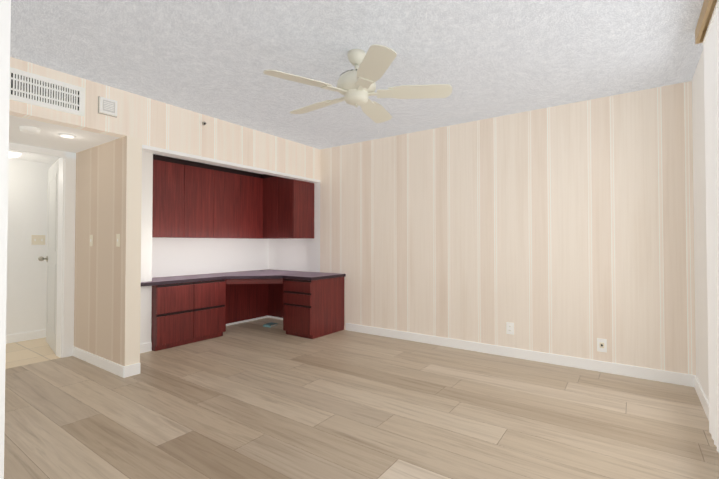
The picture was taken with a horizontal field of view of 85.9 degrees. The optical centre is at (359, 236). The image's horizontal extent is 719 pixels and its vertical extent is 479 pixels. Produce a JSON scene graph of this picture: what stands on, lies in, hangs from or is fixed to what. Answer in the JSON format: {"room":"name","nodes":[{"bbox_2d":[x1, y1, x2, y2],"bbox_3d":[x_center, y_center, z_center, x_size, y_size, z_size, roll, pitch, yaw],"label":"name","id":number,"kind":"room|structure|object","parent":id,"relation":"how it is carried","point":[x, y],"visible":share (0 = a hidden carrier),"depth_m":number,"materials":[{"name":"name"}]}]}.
{"room":"office","nodes":[
{"label":"office","id":0,"kind":"room"},
{"bbox_2d":[0,0,10,478],"bbox_3d":[-1.918,-0.051,1.673,2.000,2.440,0.157,-1,-1,35],"label":"wall","id":1,"kind":"structure","parent":0,"point":[5,17],"depth_m":1.15,"materials":[{"name":"white paint"}]},
{"bbox_2d":[6,158,52,334],"bbox_3d":[-4.014,-0.005,4.492,0.120,2.440,2.600,-1,-1,35],"label":"wall","id":2,"kind":"structure","parent":0,"point":[26,267],"depth_m":4.53,"materials":[{"name":"white paint"}]},
{"bbox_2d":[6,329,45,343],"bbox_3d":[-3.995,1.166,4.386,0.013,0.095,2.480,-1,-1,35],"label":"baseboard","id":3,"kind":"structure","parent":2,"relation":"attached to","point":[12,338],"depth_m":4.51,"materials":[{"name":"white wood"}]},
{"bbox_2d":[31,235,44,244],"bbox_3d":[-3.842,0.040,4.621,0.010,0.115,0.130,-1,-1,35],"label":"light switch","id":4,"kind":"object","parent":2,"relation":"attached to","point":[37,239],"visible":1,"depth_m":4.62,"materials":[{"name":"beige plastic"}]},
{"bbox_2d":[5,337,59,368],"bbox_3d":[-3.559,1.240,4.150,1.335,0.060,2.600,-1,-1,35],"label":"floor","id":5,"kind":"structure","parent":0,"point":[22,353],"depth_m":3.99,"materials":[{"name":"beige tile"}]},
{"bbox_2d":[11,153,58,163],"bbox_3d":[-3.588,-1.065,4.208,1.165,0.330,2.600,-1,-1,35],"label":"ceiling","id":6,"kind":"structure","parent":0,"point":[36,158],"depth_m":4.43,"materials":[{"name":"white paint"}]},
{"bbox_2d":[9,151,21,157],"bbox_3d":[-3.712,-0.869,4.085,0.210,0.064,0.210,-1,-1,35],"label":"ceiling lamp","id":7,"kind":"object","parent":6,"relation":"attached to","point":[14,154],"visible":0.38,"depth_m":4.07,"materials":[{"name":"white"}]},
{"bbox_2d":[9,115,118,152],"bbox_3d":[-2.804,-1.056,3.234,1.000,0.380,1.315,-1,-1,35],"label":"ceiling","id":8,"kind":"structure","parent":0,"point":[48,137],"depth_m":3.36,"materials":[{"name":"white paint"}]},
{"bbox_2d":[19,126,40,133],"bbox_3d":[-2.638,-0.851,3.092,0.132,0.034,0.132,-1,-1,35],"label":"smoke detector","id":9,"kind":"object","parent":8,"relation":"attached to","point":[30,130],"visible":1,"depth_m":3.06,"materials":[{"name":"white plastic"}]},
{"bbox_2d":[58,133,75,137],"bbox_3d":[-2.494,-0.858,3.296,0.120,0.012,0.120,-1,-1,35],"label":"recessed light","id":10,"kind":"object","parent":8,"relation":"in","point":[66,135],"visible":0.98,"depth_m":3.27,"materials":[{"name":"white glass"}]},
{"bbox_2d":[9,57,141,138],"bbox_3d":[-2.406,-1.062,2.830,0.115,0.380,1.515,-1,-1,35],"label":"wall","id":11,"kind":"structure","parent":0,"point":[127,121],"depth_m":3.09,"materials":[{"name":"wood"}]},
{"bbox_2d":[9,67,84,115],"bbox_3d":[-2.310,-1.063,2.854,0.014,0.222,0.475,-1,-1,35],"label":"air vent","id":12,"kind":"object","parent":11,"relation":"in","point":[35,89],"visible":0.94,"depth_m":2.85,"materials":[{"name":"white"}]},
{"bbox_2d":[98,96,116,117],"bbox_3d":[-2.068,-1.069,3.179,0.034,0.139,0.139,-1,-1,35],"label":"air vent","id":13,"kind":"object","parent":11,"relation":"attached to","point":[107,106],"visible":0.96,"depth_m":3.16,"materials":[{"name":"beige plastic"}]},
{"bbox_2d":[74,136,141,365],"bbox_3d":[-2.413,0.171,3.666,1.115,2.060,0.125,-1,-1,35],"label":"wall","id":14,"kind":"structure","parent":0,"point":[107,295],"depth_m":3.48,"materials":[{"name":"paper"}]},
{"bbox_2d":[90,235,92,245],"bbox_3d":[-2.569,0.037,3.695,0.065,0.110,0.010,-1,-1,35],"label":"light switch","id":15,"kind":"object","parent":14,"relation":"attached to","point":[91,240],"visible":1,"depth_m":3.69,"materials":[{"name":"beige plastic"}]},
{"bbox_2d":[73,346,129,377],"bbox_3d":[-2.441,1.153,3.586,1.112,0.095,0.013,-1,-1,35],"label":"baseboard","id":16,"kind":"structure","parent":14,"relation":"attached to","point":[117,369],"depth_m":3.50,"materials":[{"name":"white wood"}]},
{"bbox_2d":[116,234,119,246],"bbox_3d":[-2.107,0.032,3.369,0.065,0.110,0.010,-1,-1,35],"label":"light switch","id":17,"kind":"object","parent":14,"relation":"attached to","point":[117,240],"visible":1,"depth_m":3.36,"materials":[{"name":"beige plastic"}]},
{"bbox_2d":[140,151,152,343],"bbox_3d":[-2.492,0.148,4.053,0.410,2.120,0.415,-1,-1,35],"label":"wall","id":18,"kind":"structure","parent":0,"point":[146,247],"depth_m":4.06,"materials":[{"name":"white paint"}]},
{"bbox_2d":[140,342,151,352],"bbox_3d":[-2.319,1.158,3.915,0.013,0.095,0.415,-1,-1,35],"label":"baseboard","id":19,"kind":"structure","parent":18,"relation":"attached to","point":[145,347],"depth_m":4.03,"materials":[{"name":"white wood"}]},
{"bbox_2d":[153,153,260,173],"bbox_3d":[-1.709,-1.061,4.725,0.935,0.320,2.385,-1,-1,35],"label":"ceiling","id":20,"kind":"structure","parent":0,"point":[204,163],"depth_m":4.73,"materials":[{"name":"white paint"}]},
{"bbox_2d":[152,237,268,277],"bbox_3d":[-2.107,0.004,5.051,0.110,2.440,2.485,-1,-1,35],"label":"wall","id":21,"kind":"structure","parent":0,"point":[181,256],"depth_m":5.08,"materials":[{"name":"white paint"}]},
{"bbox_2d":[152,154,187,237],"bbox_3d":[-2.281,-0.448,4.411,0.345,0.912,0.390,-1,-1,35],"label":"upper cabinet","id":22,"kind":"object","parent":21,"relation":"attached to","point":[170,175],"depth_m":4.34,"materials":[{"name":"brown wood"}]},
{"bbox_2d":[188,161,215,237],"bbox_3d":[-2.057,-0.443,4.729,0.345,0.912,0.388,-1,-1,35],"label":"upper cabinet","id":23,"kind":"object","parent":21,"relation":"attached to","point":[191,199],"depth_m":4.66,"materials":[{"name":"brown wood"}]},
{"bbox_2d":[216,166,239,237],"bbox_3d":[-1.832,-0.437,5.046,0.345,0.912,0.389,-1,-1,35],"label":"upper cabinet","id":24,"kind":"object","parent":21,"relation":"attached to","point":[227,179],"depth_m":4.96,"materials":[{"name":"brown wood"}]},
{"bbox_2d":[226,316,265,325],"bbox_3d":[-1.719,1.184,5.471,0.013,0.095,1.120,-1,-1,35],"label":"baseboard","id":25,"kind":"structure","parent":21,"relation":"attached to","point":[238,322],"depth_m":5.57,"materials":[{"name":"white wood"}]},
{"bbox_2d":[240,170,263,237],"bbox_3d":[-1.608,-0.432,5.363,0.345,0.912,0.389,-1,-1,35],"label":"upper cabinet","id":26,"kind":"object","parent":21,"relation":"attached to","point":[251,184],"depth_m":5.27,"materials":[{"name":"brown wood"}]},
{"bbox_2d":[142,96,319,179],"bbox_3d":[-1.280,-0.996,4.421,0.115,0.460,2.385,-1,-1,35],"label":"wall","id":27,"kind":"structure","parent":0,"point":[171,127],"depth_m":4.07,"materials":[{"name":"wood"}]},
{"bbox_2d":[142,145,319,182],"bbox_3d":[-1.280,-0.781,4.418,0.123,0.031,2.385,-1,-1,35],"label":"trim","id":28,"kind":"structure","parent":27,"relation":"attached to","point":[161,151],"depth_m":4.08,"materials":[{"name":"white wood"}]},
{"bbox_2d":[10,0,703,148],"bbox_3d":[0.047,-1.301,1.701,5.200,0.060,5.500,-1,-1,35],"label":"ceiling","id":29,"kind":"structure","parent":0,"point":[485,59],"depth_m":2.62,"materials":[{"name":"white paint"}]},
{"bbox_2d":[263,44,451,122],"bbox_3d":[-0.045,-1.070,2.673,1.209,0.369,1.235,-1,-1,35],"label":"fan","id":30,"kind":"object","parent":29,"relation":"hanging from","point":[356,87],"visible":1,"depth_m":2.57,"materials":[{"name":"beige plastic"}]},
{"bbox_2d":[4,317,718,478],"bbox_3d":[-0.408,1.204,1.982,6.315,0.060,5.500,-1,-1,35],"label":"floor","id":31,"kind":"structure","parent":0,"point":[254,399],"depth_m":2.54,"materials":[{"name":"brown wood"}]},
{"bbox_2d":[141,269,345,350],"bbox_3d":[-1.478,0.846,4.531,1.493,0.740,2.378,-1,-1,35],"label":"desk","id":32,"kind":"object","parent":31,"relation":"on","point":[187,309],"visible":0.98,"depth_m":4.66,"materials":[{"name":"laminate"}]},
{"bbox_2d":[263,322,277,326],"bbox_3d":[-1.225,1.215,5.315,0.120,0.028,0.173,0,-1,23],"label":"book","id":33,"kind":"object","parent":31,"relation":"on","point":[271,324],"visible":1,"depth_m":5.27,"materials":[{"name":"teal paper"}]},
{"bbox_2d":[268,81,695,374],"bbox_3d":[0.619,-0.004,4.583,5.080,2.440,0.100,-1,-1,35],"label":"wall","id":34,"kind":"structure","parent":0,"point":[566,229],"depth_m":3.78,"materials":[{"name":"paper"}]},
{"bbox_2d":[264,174,275,237],"bbox_3d":[-1.118,-0.430,5.505,0.286,0.912,0.407,-1,-1,35],"label":"upper cabinet","id":35,"kind":"object","parent":34,"relation":"attached to","point":[269,180],"depth_m":5.34,"materials":[{"name":"brown wood"}]},
{"bbox_2d":[266,316,282,319],"bbox_3d":[-0.982,1.186,5.625,0.980,0.095,0.016,-1,-1,35],"label":"baseboard","id":36,"kind":"structure","parent":34,"relation":"attached to","point":[266,316],"depth_m":5.83,"materials":[{"name":"white wood"}]},
{"bbox_2d":[276,176,313,237],"bbox_3d":[-0.876,-0.433,5.333,0.309,0.912,0.407,-1,-1,35],"label":"upper cabinet","id":37,"kind":"object","parent":34,"relation":"attached to","point":[294,198],"depth_m":5.20,"materials":[{"name":"brown wood"}]},
{"bbox_2d":[506,322,513,334],"bbox_3d":[1.510,0.920,3.870,0.072,0.116,0.008,-1,-1,35],"label":"electrical outlet","id":38,"kind":"object","parent":34,"relation":"attached to","point":[509,328],"visible":1,"depth_m":3.87,"materials":[{"name":"white plastic"}]},
{"bbox_2d":[346,323,689,385],"bbox_3d":[1.239,1.160,4.054,3.478,0.095,0.016,-1,-1,35],"label":"baseboard","id":39,"kind":"structure","parent":34,"relation":"attached to","point":[684,379],"depth_m":3.71,"materials":[{"name":"white wood"}]},
{"bbox_2d":[597,338,606,352],"bbox_3d":[2.147,0.963,3.419,0.072,0.116,0.009,-1,-1,35],"label":"electrical outlet","id":40,"kind":"object","parent":34,"relation":"attached to","point":[601,345],"visible":1,"depth_m":3.42,"materials":[{"name":"white plastic"}]},
{"bbox_2d":[692,49,708,401],"bbox_3d":[1.182,-0.064,0.878,0.120,2.440,5.500,-1,-1,35],"label":"wall","id":41,"kind":"structure","parent":0,"point":[700,243],"depth_m":2.78,"materials":[{"name":"white paint"}]},
{"bbox_2d":[690,374,708,420],"bbox_3d":[2.379,1.138,2.664,0.013,0.095,0.890,-1,-1,35],"label":"baseboard","id":42,"kind":"structure","parent":41,"relation":"attached to","point":[694,382],"depth_m":2.76,"materials":[{"name":"white wood"}]},
{"bbox_2d":[695,0,716,43],"bbox_3d":[1.319,-1.235,1.260,0.074,0.084,2.650,-1,-1,35],"label":"valance","id":43,"kind":"object","parent":41,"relation":"attached to","point":[708,7],"visible":0.62,"depth_m":2.17,"materials":[{"name":"beige wood"}]},
{"bbox_2d":[703,0,718,451],"bbox_3d":[1.345,-0.028,1.264,0.028,2.320,2.520,-1,-1,35],"label":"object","id":44,"kind":"object","parent":41,"relation":"attached to","point":[711,69],"visible":1,"depth_m":2.13,"materials":[{"name":"white plastic"}]},
{"bbox_3d":[-3.242,-1.030,3.583,0.120,0.420,0.820,-1,-1,35],"label":"wall","id":45,"kind":"structure","parent":0,"visible":0},
{"bbox_2d":[9,143,75,357],"bbox_3d":[-3.234,0.172,3.566,0.141,2.055,0.983,-1,-1,35],"label":"door frame","id":46,"kind":"structure","parent":45,"relation":"attached to","point":[66,253],"depth_m":3.88,"materials":[{"name":"white wood"}]},
{"bbox_2d":[38,159,58,353],"bbox_3d":[-3.314,0.207,4.245,0.794,1.992,0.250,-1,-1,35],"label":"door","id":47,"kind":"structure","parent":45,"relation":"in","point":[51,261],"depth_m":4.17,"materials":[{"name":"white paint"}]}
]}

